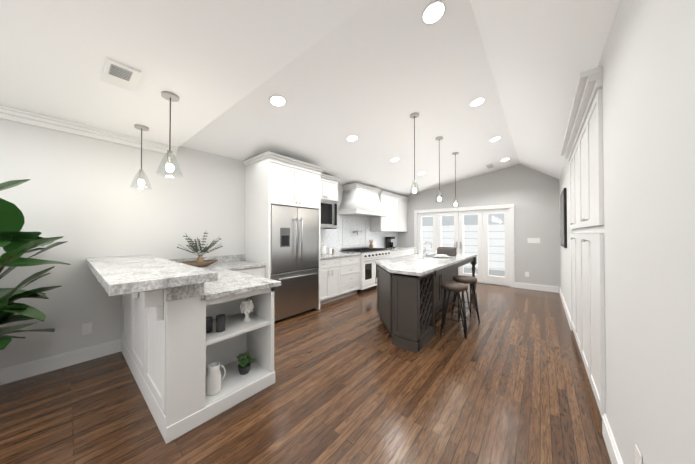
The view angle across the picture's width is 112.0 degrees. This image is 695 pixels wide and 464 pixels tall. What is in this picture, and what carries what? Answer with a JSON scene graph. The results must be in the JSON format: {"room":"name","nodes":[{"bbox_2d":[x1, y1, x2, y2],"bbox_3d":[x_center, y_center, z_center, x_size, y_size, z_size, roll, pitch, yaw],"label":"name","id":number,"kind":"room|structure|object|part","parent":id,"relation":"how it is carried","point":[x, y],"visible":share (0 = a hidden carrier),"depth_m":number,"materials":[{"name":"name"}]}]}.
{"room":"kitchen","nodes":[
{"label":"kitchen","id":0,"kind":"room"},
{"bbox_2d":[0,283,610,463],"bbox_3d":[0.465,1.390,2.616,5.100,0.001,9.950,0,-1,40],"label":"floor","id":1,"kind":"structure","parent":0,"point":[506,381],"depth_m":1.88,"materials":[{"name":"brown wood"}]},
{"bbox_2d":[0,179,69,349],"bbox_3d":[-2.814,0.480,1.571,1.115,1.798,1.231,0,-1,40],"label":"potted plant","id":2,"kind":"object","parent":1,"relation":"on","point":[15,243],"visible":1,"depth_m":1.85,"materials":[{"name":"green plant"}]},
{"bbox_2d":[154,288,165,379],"bbox_3d":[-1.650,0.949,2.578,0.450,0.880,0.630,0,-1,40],"label":"base cabinet","id":3,"kind":"object","parent":1,"relation":"on","point":[160,344],"depth_m":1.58,"materials":[{"name":"white wood"}]},
{"bbox_2d":[166,288,253,399],"bbox_3d":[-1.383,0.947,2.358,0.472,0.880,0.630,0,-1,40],"label":"base cabinet","id":4,"kind":"object","parent":1,"relation":"on","point":[197,341],"depth_m":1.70,"materials":[{"name":"white wood"}]},
{"bbox_2d":[86,256,217,295],"bbox_3d":[-1.845,0.314,2.052,2.067,0.060,0.520,0,-1,40],"label":"countertop","id":5,"kind":"structure","parent":4,"relation":"on","point":[118,275],"depth_m":1.57,"materials":[{"name":"white stone"}]},
{"bbox_2d":[186,264,280,299],"bbox_3d":[-1.551,0.489,2.528,1.912,0.040,0.628,0,-1,40],"label":"countertop","id":6,"kind":"structure","parent":4,"relation":"on","point":[228,283],"depth_m":2.01,"materials":[{"name":"white stone"}]},
{"bbox_2d":[230,268,241,271],"bbox_3d":[-1.778,0.956,3.219,0.675,0.880,0.235,0,-1,40],"label":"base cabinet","id":7,"kind":"object","parent":1,"relation":"on","point":[231,269],"depth_m":3.13,"materials":[{"name":"white wood"}]},
{"bbox_2d":[242,268,265,331],"bbox_3d":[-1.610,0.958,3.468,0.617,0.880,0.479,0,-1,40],"label":"base cabinet","id":8,"kind":"object","parent":1,"relation":"on","point":[259,297],"depth_m":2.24,"materials":[{"name":"white wood"}]},
{"bbox_2d":[214,260,265,267],"bbox_3d":[-1.646,0.498,3.414,0.637,0.040,0.616,0,-1,40],"label":"countertop","id":9,"kind":"structure","parent":8,"relation":"on","point":[229,263],"depth_m":3.33,"materials":[{"name":"white stone"}]},
{"bbox_2d":[247,203,322,321],"bbox_3d":[-1.061,0.512,4.047,0.671,1.784,1.002,0,-1,40],"label":"refrigerator","id":10,"kind":"object","parent":1,"relation":"on","point":[308,245],"depth_m":3.73,"materials":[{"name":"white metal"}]},
{"bbox_2d":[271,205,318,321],"bbox_3d":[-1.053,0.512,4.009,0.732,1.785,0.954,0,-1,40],"label":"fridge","id":11,"kind":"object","parent":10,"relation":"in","point":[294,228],"depth_m":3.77,"materials":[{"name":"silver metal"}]},
{"bbox_2d":[323,259,330,303],"bbox_3d":[-0.665,0.970,4.611,0.617,0.880,0.373,0,-1,40],"label":"base cabinet","id":12,"kind":"object","parent":1,"relation":"on","point":[326,262],"depth_m":4.47,"materials":[{"name":"white wood"}]},
{"bbox_2d":[331,259,342,301],"bbox_3d":[-0.501,0.972,4.809,0.617,0.880,0.370,0,-1,40],"label":"base cabinet","id":13,"kind":"object","parent":1,"relation":"on","point":[336,264],"depth_m":4.70,"materials":[{"name":"white wood"}]},
{"bbox_2d":[323,251,362,258],"bbox_3d":[-0.359,0.514,4.971,0.637,0.040,1.311,0,-1,40],"label":"countertop","id":14,"kind":"structure","parent":13,"relation":"on","point":[326,254],"depth_m":5.00,"materials":[{"name":"white stone"}]},
{"bbox_2d":[343,255,358,297],"bbox_3d":[-0.184,0.976,5.193,0.617,0.880,0.742,0,-1,40],"label":"base cabinet","id":15,"kind":"object","parent":1,"relation":"on","point":[350,262],"depth_m":5.03,"materials":[{"name":"white wood"}]},
{"bbox_2d":[359,251,390,292],"bbox_3d":[0.477,0.971,5.926,0.662,0.905,1.212,0,-1,40],"label":"range","id":16,"kind":"object","parent":1,"relation":"on","point":[367,265],"depth_m":5.46,"materials":[{"name":"white metal"}]},
{"bbox_2d":[339,247,378,250],"bbox_3d":[0.477,0.471,5.931,0.662,0.095,1.212,0,-1,40],"label":"cooktop","id":17,"kind":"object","parent":16,"relation":"on","point":[340,248],"depth_m":5.89,"materials":[{"name":"black metal"}]},
{"bbox_2d":[379,247,410,250],"bbox_3d":[1.403,0.536,7.101,0.637,0.040,1.750,0,-1,40],"label":"countertop","id":18,"kind":"structure","parent":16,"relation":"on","point":[380,248],"depth_m":6.85,"materials":[{"name":"white stone"}]},
{"bbox_2d":[391,251,398,257],"bbox_3d":[1.016,0.991,6.645,0.617,0.880,0.566,0,-1,40],"label":"base cabinet","id":19,"kind":"object","parent":1,"relation":"on","point":[393,253],"depth_m":6.53,"materials":[{"name":"white wood"}]},
{"bbox_2d":[403,251,410,255],"bbox_3d":[1.550,0.998,7.290,0.617,0.880,0.524,0,-1,40],"label":"base cabinet","id":20,"kind":"object","parent":1,"relation":"on","point":[405,253],"depth_m":7.10,"materials":[{"name":"white wood"}]},
{"bbox_2d":[376,257,476,352],"bbox_3d":[1.390,0.965,4.101,1.000,0.880,2.970,0,-1,40],"label":"kitchen island","id":21,"kind":"object","parent":1,"relation":"on","point":[410,293],"depth_m":2.92,"materials":[{"name":"grey wood"}]},
{"bbox_2d":[375,253,476,276],"bbox_3d":[1.387,0.505,4.134,1.040,0.040,3.050,0,-1,40],"label":"island countertop","id":22,"kind":"structure","parent":21,"relation":"on","point":[414,264],"depth_m":3.56,"materials":[{"name":"white stone"}]},
{"bbox_3d":[1.729,0.464,4.312,0.310,0.046,0.310,0,-1,40],"label":"decor plate","id":23,"kind":"part","parent":22,"relation":"part of","materials":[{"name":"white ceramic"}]},
{"bbox_2d":[440,282,468,338],"bbox_3d":[1.474,1.068,3.245,0.381,0.664,0.381,0,-1,40],"label":"stool","id":24,"kind":"object","parent":1,"relation":"on","point":[457,287],"visible":1,"depth_m":3.17,"materials":[{"name":"brown wood"}]},
{"bbox_2d":[451,275,479,322],"bbox_3d":[1.881,1.073,3.752,0.445,0.664,0.445,0,-1,40],"label":"stool","id":25,"kind":"object","parent":1,"relation":"on","point":[470,280],"visible":0.92,"depth_m":3.66,"materials":[{"name":"brown wood"}]},
{"bbox_2d":[568,138,579,349],"bbox_3d":[3.007,0.175,2.658,0.618,2.430,1.159,0,-1,40],"label":"tall cabinet","id":26,"kind":"object","parent":1,"relation":"on","point":[571,153],"depth_m":3.00,"materials":[{"name":"white wood"}]},
{"bbox_2d":[576,74,605,416],"bbox_3d":[2.348,0.167,1.861,0.618,2.430,1.159,0,-1,40],"label":"tall cabinet","id":27,"kind":"object","parent":1,"relation":"on","point":[582,149],"depth_m":1.91,"materials":[{"name":"white wood"}]},
{"bbox_2d":[0,0,619,195],"bbox_3d":[0.172,-1.407,2.919,4.100,0.600,9.800,0,-1,40],"label":"ceiling","id":28,"kind":"structure","parent":0,"point":[372,75],"depth_m":2.06,"materials":[{"name":"white paint"}]},
{"bbox_2d":[101,57,140,91],"bbox_3d":[-1.628,-1.108,1.680,0.340,0.022,0.170,0,-1,40],"label":"air vent","id":29,"kind":"object","parent":28,"relation":"attached to","point":[119,74],"visible":0.98,"depth_m":1.65,"materials":[{"name":"white plastic"}]},
{"bbox_2d":[131,124,150,189],"bbox_3d":[-2.196,-0.781,2.496,0.176,0.659,0.176,0,-1,40],"label":"pendant light","id":30,"kind":"object","parent":28,"relation":"hanging from","point":[140,182],"visible":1,"depth_m":2.49,"materials":[{"name":"silver metal"}]},
{"bbox_2d":[158,91,182,177],"bbox_3d":[-1.460,-0.787,1.927,0.176,0.659,0.176,0,-1,40],"label":"pendant light","id":31,"kind":"object","parent":28,"relation":"hanging from","point":[170,96],"visible":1,"depth_m":1.92,"materials":[{"name":"silver metal"}]},
{"bbox_2d":[269,95,285,106],"bbox_3d":[-0.758,-1.414,2.546,0.181,0.034,0.183,0,-1,40],"label":"recessed light","id":32,"kind":"object","parent":28,"relation":"in","point":[277,100],"visible":1,"depth_m":2.54,"materials":[{"name":"white plastic"}]},
{"bbox_2d":[346,135,357,141],"bbox_3d":[0.070,-1.404,3.549,0.181,0.034,0.183,0,-1,40],"label":"recessed light","id":33,"kind":"object","parent":28,"relation":"in","point":[350,138],"visible":1,"depth_m":3.54,"materials":[{"name":"white plastic"}]},
{"bbox_2d":[410,112,418,194],"bbox_3d":[0.897,-1.016,3.133,0.140,1.082,0.140,0,-1,40],"label":"pendant light","id":34,"kind":"object","parent":28,"relation":"hanging from","point":[414,116],"visible":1,"depth_m":3.13,"materials":[{"name":"silver metal"}]},
{"bbox_2d":[421,0,445,24],"bbox_3d":[0.662,-1.678,1.803,0.181,0.034,0.183,0,-1,40],"label":"recessed light","id":35,"kind":"object","parent":28,"relation":"in","point":[433,12],"visible":1,"depth_m":1.79,"materials":[{"name":"white plastic"}]},
{"bbox_2d":[435,136,442,201],"bbox_3d":[1.528,-1.008,3.896,0.140,1.082,0.140,0,-1,40],"label":"pendant light","id":36,"kind":"object","parent":28,"relation":"hanging from","point":[439,191],"visible":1,"depth_m":3.89,"materials":[{"name":"silver metal"}]},
{"bbox_2d":[452,152,458,205],"bbox_3d":[2.133,-1.001,4.629,0.140,1.082,0.140,0,-1,40],"label":"pendant light","id":37,"kind":"object","parent":28,"relation":"hanging from","point":[456,200],"visible":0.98,"depth_m":4.62,"materials":[{"name":"silver metal"}]},
{"bbox_2d":[469,97,484,106],"bbox_3d":[1.675,-1.665,3.029,0.181,0.034,0.183,0,-1,40],"label":"recessed light","id":38,"kind":"object","parent":28,"relation":"in","point":[477,101],"visible":1,"depth_m":3.02,"materials":[{"name":"white"}]},
{"bbox_2d":[485,163,493,168],"bbox_3d":[3.474,-1.579,5.707,0.139,0.032,0.360,0,-1,40],"label":"ceiling vent","id":39,"kind":"object","parent":28,"relation":"in","point":[491,165],"visible":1,"depth_m":5.68,"materials":[{"name":"white plastic"}]},
{"bbox_2d":[489,136,500,141],"bbox_3d":[2.657,-1.653,4.216,0.181,0.034,0.183,0,-1,40],"label":"recessed light","id":40,"kind":"object","parent":28,"relation":"in","point":[495,139],"visible":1,"depth_m":4.21,"materials":[{"name":"white plastic"}]},
{"bbox_2d":[0,0,694,463],"bbox_3d":[0.411,-0.159,2.709,4.720,3.100,9.800,0,-1,40],"label":"wall","id":41,"kind":"structure","parent":0,"point":[82,196],"depth_m":2.15,"materials":[{"name":"white paint"}]},
{"bbox_2d":[0,339,120,384],"bbox_3d":[-3.558,1.309,1.578,0.018,0.140,2.958,0,-1,40],"label":"baseboard","id":42,"kind":"structure","parent":41,"relation":"attached to","point":[30,369],"depth_m":2.35,"materials":[{"name":"white wood"}]},
{"bbox_2d":[82,322,91,334],"bbox_3d":[-2.794,1.049,2.515,0.006,0.120,0.075,0,-1,40],"label":"outlet","id":43,"kind":"object","parent":41,"relation":"attached to","point":[86,328],"depth_m":2.51,"materials":[{"name":"white plastic"}]},
{"bbox_2d":[0,105,177,155],"bbox_3d":[-3.361,-1.068,1.788,0.085,0.098,3.436,0,-1,40],"label":"crown molding","id":44,"kind":"structure","parent":41,"relation":"attached to","point":[24,117],"depth_m":2.42,"materials":[{"name":"white wood"}]},
{"bbox_2d":[182,256,244,263],"bbox_3d":[-2.072,0.427,3.384,0.020,0.100,1.206,0,-1,40],"label":"backsplash","id":45,"kind":"structure","parent":41,"relation":"attached to","point":[214,259],"depth_m":3.41,"materials":[{"name":"white stone"}]},
{"bbox_2d":[247,159,302,206],"bbox_3d":[-1.226,-0.733,3.887,0.697,0.670,0.542,0,-1,40],"label":"upper cabinet","id":46,"kind":"object","parent":41,"relation":"attached to","point":[268,180],"depth_m":3.64,"materials":[{"name":"white wood"}]},
{"bbox_2d":[303,167,318,206],"bbox_3d":[-0.953,-0.729,4.217,0.697,0.670,0.542,0,-1,40],"label":"upper cabinet","id":47,"kind":"object","parent":41,"relation":"attached to","point":[310,176],"depth_m":4.06,"materials":[{"name":"white wood"}]},
{"bbox_2d":[319,175,326,194],"bbox_3d":[-0.724,-0.846,4.731,0.397,0.426,0.456,0,-1,40],"label":"upper cabinet","id":48,"kind":"object","parent":41,"relation":"attached to","point":[322,182],"depth_m":4.69,"materials":[{"name":"white wood"}]},
{"bbox_2d":[319,195,338,226],"bbox_3d":[-0.592,-0.380,4.840,0.455,0.624,0.797,0,-1,40],"label":"upper cabinet","id":49,"kind":"object","parent":41,"relation":"attached to","point":[328,204],"depth_m":4.81,"materials":[{"name":"white wood"}]},
{"bbox_2d":[321,199,337,227],"bbox_3d":[-0.592,-0.347,4.824,0.435,0.560,0.772,0,-1,40],"label":"microwave","id":50,"kind":"object","parent":49,"relation":"in","point":[329,207],"depth_m":4.81,"materials":[{"name":"silver metal"}]},
{"bbox_2d":[327,179,338,198],"bbox_3d":[-0.506,-0.843,4.995,0.397,0.426,0.457,0,-1,40],"label":"upper cabinet","id":51,"kind":"object","parent":41,"relation":"attached to","point":[332,184],"depth_m":4.93,"materials":[{"name":"white wood"}]},
{"bbox_2d":[321,215,397,252],"bbox_3d":[0.354,0.068,6.321,0.020,0.879,4.295,0,-1,40],"label":"backsplash","id":52,"kind":"structure","parent":41,"relation":"attached to","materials":[{"name":"tile"}]},
{"bbox_2d":[339,183,386,214],"bbox_3d":[0.421,-0.771,5.990,0.557,0.530,1.359,0,-1,40],"label":"range hood","id":53,"kind":"object","parent":41,"relation":"attached to","point":[365,200],"depth_m":5.71,"materials":[{"name":"white"}]},
{"bbox_2d":[371,195,390,230],"bbox_3d":[0.983,-0.512,6.824,0.357,1.051,0.606,0,-1,40],"label":"upper cabinet","id":54,"kind":"object","parent":41,"relation":"attached to","point":[378,222],"depth_m":6.64,"materials":[{"name":"white wood"}]},
{"bbox_2d":[391,195,402,230],"bbox_3d":[1.315,-0.508,7.226,0.357,1.051,0.665,0,-1,40],"label":"upper cabinet","id":55,"kind":"object","parent":41,"relation":"attached to","point":[396,203],"depth_m":7.19,"materials":[{"name":"white wood"}]},
{"bbox_2d":[403,199,406,230],"bbox_3d":[1.653,-0.503,7.635,0.357,1.051,0.624,0,-1,40],"label":"upper cabinet","id":56,"kind":"object","parent":41,"relation":"attached to","point":[404,200],"depth_m":7.62,"materials":[{"name":"white wood"}]},
{"bbox_2d":[414,204,514,287],"bbox_3d":[3.233,0.383,6.800,2.650,2.120,0.166,0,-1,40],"label":"door frame","id":57,"kind":"structure","parent":41,"relation":"attached to","point":[482,276],"depth_m":6.43,"materials":[{"name":"white wood"}]},
{"bbox_2d":[527,238,539,242],"bbox_3d":[4.503,0.231,5.671,0.228,0.101,0.009,0,-1,40],"label":"light switch","id":58,"kind":"object","parent":41,"relation":"attached to","point":[530,240],"depth_m":5.67,"materials":[{"name":"white plastic"}]},
{"bbox_2d":[515,282,557,292],"bbox_3d":[4.522,1.351,5.639,0.800,0.140,0.018,0,-1,40],"label":"baseboard","id":59,"kind":"structure","parent":41,"relation":"attached to","point":[547,288],"depth_m":5.62,"materials":[{"name":"white wood"}]},
{"bbox_2d":[560,188,566,247],"bbox_3d":[3.935,-0.213,4.273,0.035,1.000,1.000,0,-1,40],"label":"picture frame","id":60,"kind":"object","parent":41,"relation":"attached to","point":[563,218],"visible":0.98,"depth_m":3.96,"materials":[{"name":"black"}]},
{"bbox_2d":[559,287,571,329],"bbox_3d":[4.006,1.337,4.328,0.018,0.140,2.696,0,-1,40],"label":"baseboard","id":61,"kind":"structure","parent":41,"relation":"attached to","point":[568,316],"depth_m":3.98,"materials":[{"name":"white wood"}]},
{"bbox_2d":[602,414,622,463],"bbox_3d":[0.183,1.290,-0.296,0.018,0.140,4.896,0,-1,40],"label":"baseboard","id":62,"kind":"structure","parent":41,"relation":"attached to","point":[614,454],"depth_m":1.42,"materials":[{"name":"white wood"}]},
{"bbox_2d":[635,444,641,463],"bbox_3d":[1.295,1.033,1.042,0.006,0.120,0.075,0,-1,40],"label":"outlet","id":63,"kind":"object","parent":41,"relation":"attached to","point":[638,457],"depth_m":1.04,"materials":[{"name":"white plastic"}]},
{"label":"outside","id":64,"kind":"structure","parent":0,"visible":0},
{"bbox_2d":[422,213,514,276],"bbox_3d":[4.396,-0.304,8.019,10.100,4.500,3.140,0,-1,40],"label":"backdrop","id":65,"kind":"structure","parent":64,"point":[497,243],"depth_m":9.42,"materials":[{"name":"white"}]}
]}

